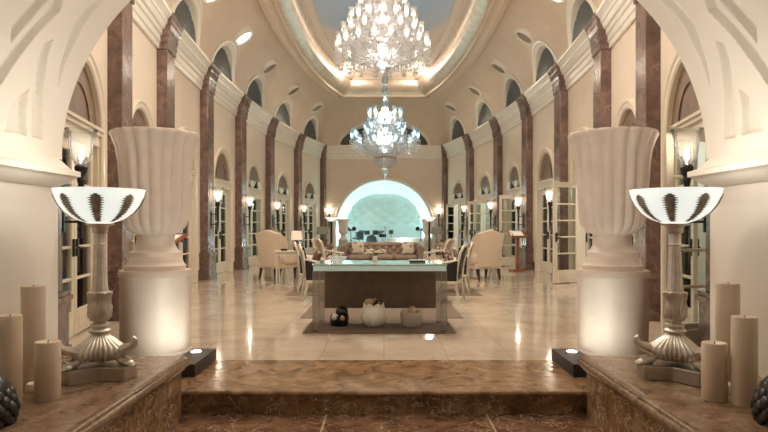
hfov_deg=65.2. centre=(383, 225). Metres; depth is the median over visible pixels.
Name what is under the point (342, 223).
stone urn
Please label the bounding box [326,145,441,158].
crown molding
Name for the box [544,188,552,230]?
sconce
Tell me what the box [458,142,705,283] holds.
wall
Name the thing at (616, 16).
crown molding
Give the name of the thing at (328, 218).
glass bowl
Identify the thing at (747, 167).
trim
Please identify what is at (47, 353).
pillar candle
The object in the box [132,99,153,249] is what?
door
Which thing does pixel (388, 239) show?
countertop
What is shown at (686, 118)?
door
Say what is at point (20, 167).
trim
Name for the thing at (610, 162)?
stone urn
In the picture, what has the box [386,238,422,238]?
countertop
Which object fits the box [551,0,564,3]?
light
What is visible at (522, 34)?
light
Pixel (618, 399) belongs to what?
marble ledge
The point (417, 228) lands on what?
stage light
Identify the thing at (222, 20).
vaulted ceiling
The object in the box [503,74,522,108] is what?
window
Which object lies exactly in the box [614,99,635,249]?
door
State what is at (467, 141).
marble column
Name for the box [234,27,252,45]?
light
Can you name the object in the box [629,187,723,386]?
table torchiere
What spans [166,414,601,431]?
floor
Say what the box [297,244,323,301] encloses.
armchair
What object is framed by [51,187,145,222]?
glass bowl
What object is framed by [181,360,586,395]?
step
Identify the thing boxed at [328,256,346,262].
crystal bowl
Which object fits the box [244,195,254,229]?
sconce
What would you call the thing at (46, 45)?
archway
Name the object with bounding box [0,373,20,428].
artichoke
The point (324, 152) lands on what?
marble column
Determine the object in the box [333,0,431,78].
crystal chandelier
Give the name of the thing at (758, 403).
artichoke
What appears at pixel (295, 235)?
table lamp
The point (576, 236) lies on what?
door
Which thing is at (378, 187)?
wall
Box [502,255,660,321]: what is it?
baseboard
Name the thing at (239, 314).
floor
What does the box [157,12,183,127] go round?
marble column
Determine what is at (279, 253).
side table
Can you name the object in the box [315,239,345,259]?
armchair
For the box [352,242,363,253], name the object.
pillow
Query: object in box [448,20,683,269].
wall
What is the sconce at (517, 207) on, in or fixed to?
attached to the marble column at (526, 251)
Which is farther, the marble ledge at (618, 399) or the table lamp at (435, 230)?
the table lamp at (435, 230)
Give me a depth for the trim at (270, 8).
18.87 m
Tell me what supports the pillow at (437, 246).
on the armchair at (448, 243)
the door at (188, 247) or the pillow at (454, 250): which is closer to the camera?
the pillow at (454, 250)
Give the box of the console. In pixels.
[312,260,446,331]
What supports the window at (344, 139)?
in the wall at (342, 175)
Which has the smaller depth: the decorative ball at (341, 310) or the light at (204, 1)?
the decorative ball at (341, 310)
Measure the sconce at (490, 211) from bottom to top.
1.043 m
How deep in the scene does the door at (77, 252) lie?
7.23 m
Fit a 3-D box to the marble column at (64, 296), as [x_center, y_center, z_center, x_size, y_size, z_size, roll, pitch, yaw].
[-3.135,-1.285,5.524,0.435,5.130,0.820,0,0,-12]
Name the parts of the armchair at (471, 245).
panel, leg, leg, frame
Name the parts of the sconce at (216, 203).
lamp shade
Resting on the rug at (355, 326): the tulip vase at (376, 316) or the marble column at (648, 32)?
the tulip vase at (376, 316)
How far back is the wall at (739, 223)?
4.16 m
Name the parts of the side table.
leg, leg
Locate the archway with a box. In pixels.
[0,0,767,158]
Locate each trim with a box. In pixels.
[0,147,80,187]
[258,0,509,98]
[276,0,491,94]
[333,177,434,248]
[687,147,767,186]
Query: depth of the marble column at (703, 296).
5.71 m
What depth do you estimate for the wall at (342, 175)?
28.80 m
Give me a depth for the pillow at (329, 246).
14.51 m
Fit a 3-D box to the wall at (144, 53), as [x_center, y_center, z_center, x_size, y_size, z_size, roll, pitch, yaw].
[-3.868,-1.320,16.808,1.507,5.200,24.100,0,0,1]
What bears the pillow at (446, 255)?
on the armchair at (454, 273)
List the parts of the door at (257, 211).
lunette glass, lunette panel, glass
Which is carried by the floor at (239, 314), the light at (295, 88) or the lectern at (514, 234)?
the lectern at (514, 234)
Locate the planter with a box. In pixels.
[400,311,423,326]
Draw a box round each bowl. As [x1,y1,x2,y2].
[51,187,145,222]
[325,217,337,220]
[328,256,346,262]
[330,314,348,326]
[423,217,435,220]
[629,187,723,222]
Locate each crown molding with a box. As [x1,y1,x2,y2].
[132,0,324,157]
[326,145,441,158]
[443,0,635,157]
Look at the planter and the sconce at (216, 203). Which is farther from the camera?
the sconce at (216, 203)
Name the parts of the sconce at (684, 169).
lamp shade, bulb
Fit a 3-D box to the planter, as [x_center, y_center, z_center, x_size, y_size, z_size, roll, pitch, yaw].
[0.350,1.179,7.600,0.304,0.185,0.219,0,0,0]
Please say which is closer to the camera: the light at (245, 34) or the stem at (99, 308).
the stem at (99, 308)
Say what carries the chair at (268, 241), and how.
on the floor at (239, 314)
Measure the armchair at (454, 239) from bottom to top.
0.968 m
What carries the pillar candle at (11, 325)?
on the marble ledge at (150, 401)
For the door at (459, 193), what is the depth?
27.27 m
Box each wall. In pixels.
[0,182,57,338]
[84,20,319,269]
[215,188,279,254]
[326,159,441,248]
[337,181,430,244]
[346,194,421,241]
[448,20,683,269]
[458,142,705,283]
[710,182,767,377]
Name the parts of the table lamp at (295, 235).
lamp shade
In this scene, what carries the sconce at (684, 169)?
attached to the marble column at (703, 296)
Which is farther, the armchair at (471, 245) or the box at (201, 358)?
the armchair at (471, 245)
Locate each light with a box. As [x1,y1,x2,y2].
[203,0,216,3]
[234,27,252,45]
[262,59,276,74]
[287,84,299,96]
[311,101,322,112]
[416,227,422,242]
[445,101,456,112]
[468,84,480,96]
[491,59,505,74]
[515,27,533,45]
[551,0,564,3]
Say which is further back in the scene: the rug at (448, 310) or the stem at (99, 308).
the rug at (448, 310)
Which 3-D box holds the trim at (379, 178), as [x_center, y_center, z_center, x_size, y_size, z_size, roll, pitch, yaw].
[0.000,-0.530,28.775,4.880,3.620,0.090,0,0,0]
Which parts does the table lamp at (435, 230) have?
lamp shade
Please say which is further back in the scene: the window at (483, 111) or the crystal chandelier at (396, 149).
the window at (483, 111)
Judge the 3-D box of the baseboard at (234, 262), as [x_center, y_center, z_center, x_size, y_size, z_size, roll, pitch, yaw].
[-3.756,1.155,17.157,1.222,0.250,22.713,0,0,1]
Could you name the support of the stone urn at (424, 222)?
on the stone pedestal at (424, 242)
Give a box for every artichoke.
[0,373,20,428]
[750,375,767,426]
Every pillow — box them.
[311,250,321,260]
[325,244,332,256]
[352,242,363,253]
[402,242,413,253]
[435,244,442,256]
[442,250,452,261]
[452,247,457,257]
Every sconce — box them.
[62,127,97,237]
[211,187,223,230]
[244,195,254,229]
[273,200,280,228]
[300,204,306,226]
[461,204,467,226]
[487,200,494,228]
[513,195,523,229]
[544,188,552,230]
[670,127,705,237]
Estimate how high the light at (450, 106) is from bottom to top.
0.454 m
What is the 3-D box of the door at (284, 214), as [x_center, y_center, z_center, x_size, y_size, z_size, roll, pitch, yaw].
[-4.010,-0.415,23.407,0.280,3.390,1.900,0,0,7]
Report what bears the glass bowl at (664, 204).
on the table torchiere at (673, 207)
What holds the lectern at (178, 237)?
on the floor at (239, 314)
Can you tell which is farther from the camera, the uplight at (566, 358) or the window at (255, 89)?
the window at (255, 89)
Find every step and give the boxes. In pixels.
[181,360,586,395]
[181,396,586,413]
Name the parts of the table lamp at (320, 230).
lamp shade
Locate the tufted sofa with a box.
[340,242,424,259]
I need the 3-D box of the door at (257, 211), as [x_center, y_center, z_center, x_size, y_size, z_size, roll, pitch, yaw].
[-4.184,-0.415,19.676,0.572,3.390,1.900,0,0,3]
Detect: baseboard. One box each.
[107,261,235,321]
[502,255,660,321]
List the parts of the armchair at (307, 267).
frame, leg, backrest, leg, seat rail, panel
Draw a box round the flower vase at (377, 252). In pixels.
[363,249,386,261]
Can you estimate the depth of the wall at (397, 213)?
31.46 m
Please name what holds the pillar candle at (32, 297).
on the marble ledge at (150, 401)
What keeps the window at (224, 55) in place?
in the wall at (144, 53)
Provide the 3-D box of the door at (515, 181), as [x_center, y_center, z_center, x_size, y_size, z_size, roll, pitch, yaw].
[4.047,-0.415,19.669,0.846,3.390,1.900,0,0,-3]
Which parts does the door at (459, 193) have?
glass, lunette panel, lunette glass, glass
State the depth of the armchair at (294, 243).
11.59 m
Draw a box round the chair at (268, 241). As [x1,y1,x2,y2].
[255,230,297,279]
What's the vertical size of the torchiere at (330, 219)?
1.520 m
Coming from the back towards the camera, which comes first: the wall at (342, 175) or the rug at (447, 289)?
the wall at (342, 175)
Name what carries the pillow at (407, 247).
on the tufted sofa
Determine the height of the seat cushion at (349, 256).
0.170 m
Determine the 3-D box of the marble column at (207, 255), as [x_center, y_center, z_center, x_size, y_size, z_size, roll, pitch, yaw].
[-4.263,-1.285,14.503,0.435,5.130,0.820,0,0,-2]
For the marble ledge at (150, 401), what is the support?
on the floor at (187, 422)
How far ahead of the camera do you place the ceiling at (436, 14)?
18.30 m
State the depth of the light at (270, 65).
19.57 m
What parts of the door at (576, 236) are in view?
handle, frame, glass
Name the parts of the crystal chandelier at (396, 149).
suspension rod, stem, lamp shade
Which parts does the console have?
leg, leg, glass, panel, leg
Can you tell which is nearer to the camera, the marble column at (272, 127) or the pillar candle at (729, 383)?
the pillar candle at (729, 383)
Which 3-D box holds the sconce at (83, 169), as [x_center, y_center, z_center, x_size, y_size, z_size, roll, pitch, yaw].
[-2.901,-0.402,5.732,0.315,1.043,0.300,0,0,-12]
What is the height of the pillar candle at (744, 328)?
0.499 m
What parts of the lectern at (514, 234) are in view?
post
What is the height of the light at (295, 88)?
0.476 m
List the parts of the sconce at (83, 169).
arm, lamp shade, bulb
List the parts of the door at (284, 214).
glass, lunette panel, lunette glass, glass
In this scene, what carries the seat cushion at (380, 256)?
on the tufted sofa
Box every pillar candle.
[0,314,22,404]
[20,285,45,386]
[25,381,33,393]
[34,339,60,401]
[701,340,727,402]
[715,282,739,381]
[728,382,730,393]
[731,315,757,407]
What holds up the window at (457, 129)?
in the wall at (623, 53)
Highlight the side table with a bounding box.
[274,250,301,283]
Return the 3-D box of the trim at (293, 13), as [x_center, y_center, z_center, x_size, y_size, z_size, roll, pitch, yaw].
[0.000,-5.900,16.967,5.478,0.560,17.969,0,0,0]
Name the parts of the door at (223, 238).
glass, lunette moulding, lunette panel, glass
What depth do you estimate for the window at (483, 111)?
23.53 m
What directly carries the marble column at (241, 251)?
on the floor at (239, 314)
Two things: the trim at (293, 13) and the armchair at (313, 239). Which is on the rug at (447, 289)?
the armchair at (313, 239)
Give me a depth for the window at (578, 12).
13.10 m
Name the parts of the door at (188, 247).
glass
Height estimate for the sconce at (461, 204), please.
1.043 m
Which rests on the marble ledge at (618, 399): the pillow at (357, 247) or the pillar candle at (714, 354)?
the pillar candle at (714, 354)
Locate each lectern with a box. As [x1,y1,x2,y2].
[175,234,188,244]
[507,231,527,271]
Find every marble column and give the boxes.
[58,159,72,355]
[107,0,134,320]
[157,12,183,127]
[199,62,220,279]
[234,94,251,269]
[265,116,278,230]
[293,133,305,249]
[320,144,327,247]
[440,144,447,242]
[462,133,473,244]
[489,116,502,254]
[516,94,533,269]
[547,62,568,277]
[584,12,610,127]
[633,0,660,320]
[695,159,709,346]
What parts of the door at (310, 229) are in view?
glass, lunette panel, lunette glass, glass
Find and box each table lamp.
[291,231,302,250]
[316,227,327,240]
[431,227,442,248]
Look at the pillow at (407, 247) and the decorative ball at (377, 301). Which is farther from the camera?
the pillow at (407, 247)
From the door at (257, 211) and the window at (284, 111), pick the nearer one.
the door at (257, 211)
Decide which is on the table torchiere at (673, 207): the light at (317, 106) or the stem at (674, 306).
the stem at (674, 306)
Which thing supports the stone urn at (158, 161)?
on the stone pedestal at (155, 307)
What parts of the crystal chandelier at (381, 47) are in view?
lamp shade, lamp shade, lamp shade, lamp shade, lamp shade, lamp shade, lamp shade, lamp shade, lamp shade, lamp shade, lamp shade, lamp shade, lamp shade, lamp shade, lamp shade, lamp shade, lamp shade, lamp shade, lamp shade, lamp shade, lamp shade, lamp shade, lamp shade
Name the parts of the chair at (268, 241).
leg, backrest, seat, armrest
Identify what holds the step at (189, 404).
on the floor at (187, 422)
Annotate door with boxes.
[62,54,106,337]
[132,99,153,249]
[176,127,197,282]
[214,147,232,272]
[246,162,263,265]
[275,172,290,249]
[303,180,316,253]
[446,180,464,247]
[468,172,492,244]
[499,162,521,265]
[535,147,553,272]
[553,127,592,282]
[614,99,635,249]
[661,54,705,343]
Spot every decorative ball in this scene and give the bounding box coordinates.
[336,306,347,315]
[364,298,373,305]
[374,299,382,304]
[408,308,415,312]
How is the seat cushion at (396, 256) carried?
on the tufted sofa
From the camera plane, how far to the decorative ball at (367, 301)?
7.54 m
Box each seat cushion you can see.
[347,254,370,259]
[371,254,393,259]
[394,254,416,259]
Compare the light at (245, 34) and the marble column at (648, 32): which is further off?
the light at (245, 34)
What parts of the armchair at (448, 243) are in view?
seat, armrest, backrest, frame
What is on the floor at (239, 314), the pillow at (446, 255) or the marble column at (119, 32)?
the marble column at (119, 32)
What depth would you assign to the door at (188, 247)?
13.58 m
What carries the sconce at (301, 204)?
attached to the marble column at (300, 141)
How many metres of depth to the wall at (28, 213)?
4.22 m
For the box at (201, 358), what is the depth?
5.37 m
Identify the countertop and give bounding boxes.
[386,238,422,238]
[386,238,422,243]
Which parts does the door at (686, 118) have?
frame, lunette moulding, glass, lunette panel, handle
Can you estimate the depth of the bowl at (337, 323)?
7.58 m
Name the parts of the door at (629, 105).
frame, lunette panel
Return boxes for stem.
[87,290,112,321]
[662,290,687,321]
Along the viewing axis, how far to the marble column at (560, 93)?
14.23 m
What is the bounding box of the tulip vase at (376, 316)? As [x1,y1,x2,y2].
[360,302,386,326]
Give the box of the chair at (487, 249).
[463,230,503,280]
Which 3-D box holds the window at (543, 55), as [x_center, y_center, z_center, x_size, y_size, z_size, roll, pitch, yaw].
[4.229,-4.401,16.179,0.342,1.098,2.300,0,0,0]
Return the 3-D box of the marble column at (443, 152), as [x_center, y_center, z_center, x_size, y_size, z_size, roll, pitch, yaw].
[2.865,-1.285,28.776,0.435,5.130,0.820,0,0,-12]
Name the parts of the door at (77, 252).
glass, handle, handle, lunette panel, glass, lunette moulding, frame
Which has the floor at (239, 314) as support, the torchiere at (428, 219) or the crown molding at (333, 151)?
the torchiere at (428, 219)
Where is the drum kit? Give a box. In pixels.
[352,230,385,241]
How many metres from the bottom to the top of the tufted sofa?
0.823 m
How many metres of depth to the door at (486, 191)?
23.72 m
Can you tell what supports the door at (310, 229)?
in the wall at (144, 53)
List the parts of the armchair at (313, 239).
frame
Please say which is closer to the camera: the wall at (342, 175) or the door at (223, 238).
the door at (223, 238)
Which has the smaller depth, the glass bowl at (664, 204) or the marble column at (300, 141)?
the glass bowl at (664, 204)
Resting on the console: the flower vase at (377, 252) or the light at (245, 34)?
the flower vase at (377, 252)
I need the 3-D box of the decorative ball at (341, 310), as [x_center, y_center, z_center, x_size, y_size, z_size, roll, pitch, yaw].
[-0.540,1.105,7.700,0.164,0.156,0.164,0,0,0]
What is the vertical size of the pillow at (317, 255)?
0.336 m
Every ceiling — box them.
[165,0,602,144]
[312,0,455,71]
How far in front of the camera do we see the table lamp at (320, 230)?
16.87 m
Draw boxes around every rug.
[286,282,481,295]
[301,296,462,317]
[302,319,455,333]
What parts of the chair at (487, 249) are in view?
armrest, leg, seat, backrest, leg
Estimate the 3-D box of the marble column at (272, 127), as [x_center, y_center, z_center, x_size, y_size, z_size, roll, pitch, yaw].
[-4.063,-1.285,21.490,0.435,5.130,0.820,0,0,5]
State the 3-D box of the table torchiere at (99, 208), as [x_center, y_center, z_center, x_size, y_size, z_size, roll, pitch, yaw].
[-1.870,0.380,3.950,0.560,1.240,0.560,0,0,-20]
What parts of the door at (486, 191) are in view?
frame, lunette panel, lunette glass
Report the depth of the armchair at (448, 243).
14.35 m
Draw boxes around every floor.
[69,253,705,359]
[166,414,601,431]
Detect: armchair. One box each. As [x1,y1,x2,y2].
[293,241,324,291]
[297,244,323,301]
[311,237,336,257]
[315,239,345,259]
[423,239,452,259]
[429,237,456,257]
[436,242,473,293]
[436,244,468,302]
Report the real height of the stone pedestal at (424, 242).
0.636 m
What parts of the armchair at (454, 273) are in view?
panel, seat rail, leg, backrest, leg, frame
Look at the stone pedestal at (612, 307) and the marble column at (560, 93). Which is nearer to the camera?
the stone pedestal at (612, 307)
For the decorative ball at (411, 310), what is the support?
in the planter
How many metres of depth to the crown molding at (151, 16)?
13.60 m
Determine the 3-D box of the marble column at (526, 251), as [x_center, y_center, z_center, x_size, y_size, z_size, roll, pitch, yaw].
[4.243,-1.285,17.857,0.435,5.130,0.820,0,0,-2]
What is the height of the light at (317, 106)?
0.454 m
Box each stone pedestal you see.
[117,268,192,355]
[338,240,347,251]
[422,240,432,252]
[575,268,650,355]
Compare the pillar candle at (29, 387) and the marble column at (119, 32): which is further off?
the marble column at (119, 32)
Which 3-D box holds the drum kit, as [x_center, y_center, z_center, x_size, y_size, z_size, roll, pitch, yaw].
[-0.745,0.594,29.806,1.710,0.773,0.748,0,0,0]
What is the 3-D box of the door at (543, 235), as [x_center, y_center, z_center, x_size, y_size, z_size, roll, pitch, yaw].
[4.430,-0.415,16.180,0.280,3.390,1.900,0,0,0]
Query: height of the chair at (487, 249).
1.189 m
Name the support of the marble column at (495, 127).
on the floor at (239, 314)
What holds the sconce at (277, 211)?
attached to the marble column at (272, 127)
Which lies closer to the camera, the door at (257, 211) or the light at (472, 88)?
the door at (257, 211)
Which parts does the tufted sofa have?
armrest, backrest, armrest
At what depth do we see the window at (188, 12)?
13.10 m
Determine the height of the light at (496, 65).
0.481 m
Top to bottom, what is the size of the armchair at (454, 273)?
0.968 m
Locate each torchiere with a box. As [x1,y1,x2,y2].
[51,187,145,385]
[325,217,337,254]
[423,217,435,256]
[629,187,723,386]
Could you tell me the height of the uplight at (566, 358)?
0.117 m
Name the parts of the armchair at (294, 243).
frame, leg, panel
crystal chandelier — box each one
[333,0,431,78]
[349,69,420,177]
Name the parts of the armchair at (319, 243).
frame, backrest, armrest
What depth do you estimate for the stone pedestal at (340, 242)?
28.05 m
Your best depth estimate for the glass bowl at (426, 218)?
16.29 m
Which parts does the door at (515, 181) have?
glass, frame, lunette panel, lunette glass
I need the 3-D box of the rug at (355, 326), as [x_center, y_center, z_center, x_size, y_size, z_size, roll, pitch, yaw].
[-0.055,1.276,7.675,1.830,0.008,1.090,0,0,0]
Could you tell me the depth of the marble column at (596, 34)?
10.92 m
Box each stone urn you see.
[109,126,199,271]
[337,219,349,239]
[421,219,433,239]
[568,126,658,271]
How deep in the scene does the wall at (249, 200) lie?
26.79 m
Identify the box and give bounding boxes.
[181,348,215,376]
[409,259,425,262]
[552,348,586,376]
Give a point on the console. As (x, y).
(348, 283)
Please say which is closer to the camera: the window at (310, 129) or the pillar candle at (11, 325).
the pillar candle at (11, 325)
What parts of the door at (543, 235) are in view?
glass, lunette panel, lunette moulding, glass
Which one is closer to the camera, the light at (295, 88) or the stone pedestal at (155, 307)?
the stone pedestal at (155, 307)
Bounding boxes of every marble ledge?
[0,356,190,431]
[577,356,767,431]
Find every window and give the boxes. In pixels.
[171,0,201,47]
[211,41,235,84]
[245,74,264,108]
[274,98,292,127]
[302,116,317,140]
[337,122,430,144]
[450,116,465,140]
[475,98,493,127]
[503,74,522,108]
[532,41,556,84]
[566,0,596,47]

